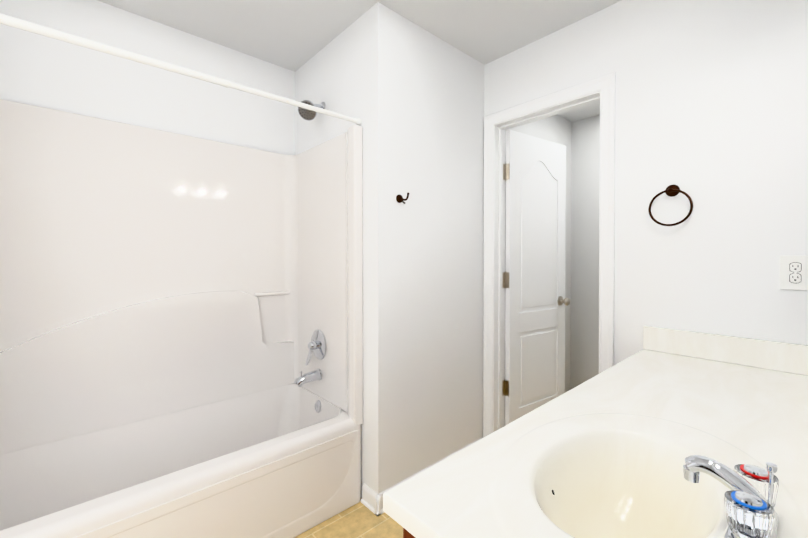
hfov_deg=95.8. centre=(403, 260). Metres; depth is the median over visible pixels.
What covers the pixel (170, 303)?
shower
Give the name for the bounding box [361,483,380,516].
baseboard return
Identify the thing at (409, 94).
wall
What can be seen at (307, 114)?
shower head
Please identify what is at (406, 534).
bathroom vanity
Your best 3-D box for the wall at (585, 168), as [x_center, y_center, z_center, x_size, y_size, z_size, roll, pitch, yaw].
[1.773,-0.024,3.079,0.100,2.440,2.520,0,1,-42]
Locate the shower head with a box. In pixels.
[298,100,325,120]
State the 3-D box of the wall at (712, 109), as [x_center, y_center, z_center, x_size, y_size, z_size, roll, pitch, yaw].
[0.706,-0.016,2.187,0.120,2.440,2.420,0,1,-42]
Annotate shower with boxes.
[0,99,362,537]
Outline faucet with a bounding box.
[683,455,778,537]
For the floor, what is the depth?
1.66 m
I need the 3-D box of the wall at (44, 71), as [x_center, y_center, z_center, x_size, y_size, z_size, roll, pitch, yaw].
[-1.656,-0.010,1.619,2.450,2.440,0.100,0,1,-42]
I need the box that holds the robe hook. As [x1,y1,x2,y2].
[396,193,408,203]
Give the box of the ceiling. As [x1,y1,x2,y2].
[98,0,621,121]
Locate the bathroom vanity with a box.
[383,326,807,537]
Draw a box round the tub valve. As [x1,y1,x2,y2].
[305,330,326,364]
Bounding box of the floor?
[294,498,402,537]
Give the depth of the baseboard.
1.83 m
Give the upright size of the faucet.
0.110 m
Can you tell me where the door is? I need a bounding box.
[502,130,570,425]
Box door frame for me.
[483,72,615,437]
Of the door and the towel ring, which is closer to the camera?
the towel ring
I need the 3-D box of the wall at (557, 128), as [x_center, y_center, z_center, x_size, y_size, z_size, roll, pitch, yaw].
[0.999,-0.022,2.908,1.280,2.440,0.100,0,1,-42]
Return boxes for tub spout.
[294,369,321,386]
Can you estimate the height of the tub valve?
0.193 m
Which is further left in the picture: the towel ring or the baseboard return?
the baseboard return
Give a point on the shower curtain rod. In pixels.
(55, 34)
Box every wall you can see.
[0,0,294,154]
[295,2,483,497]
[484,0,807,364]
[505,114,571,392]
[570,115,599,389]
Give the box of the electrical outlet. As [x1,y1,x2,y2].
[779,256,807,290]
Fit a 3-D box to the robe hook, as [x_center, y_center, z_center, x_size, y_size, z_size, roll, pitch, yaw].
[0.001,-0.308,1.808,0.042,0.054,0.072,0,1,-42]
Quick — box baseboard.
[375,438,481,515]
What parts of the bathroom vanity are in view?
bathroom vanity top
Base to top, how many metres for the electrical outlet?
0.124 m
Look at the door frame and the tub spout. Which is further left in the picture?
the tub spout
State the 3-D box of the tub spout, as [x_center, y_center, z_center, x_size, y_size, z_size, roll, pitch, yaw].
[-0.549,0.659,2.071,0.154,0.084,0.068,0,1,-42]
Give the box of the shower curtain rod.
[0,14,361,124]
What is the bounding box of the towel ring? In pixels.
[648,184,692,225]
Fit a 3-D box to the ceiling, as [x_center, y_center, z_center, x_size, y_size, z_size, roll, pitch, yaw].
[-0.011,-1.254,1.462,4.900,0.050,2.520,0,1,-42]

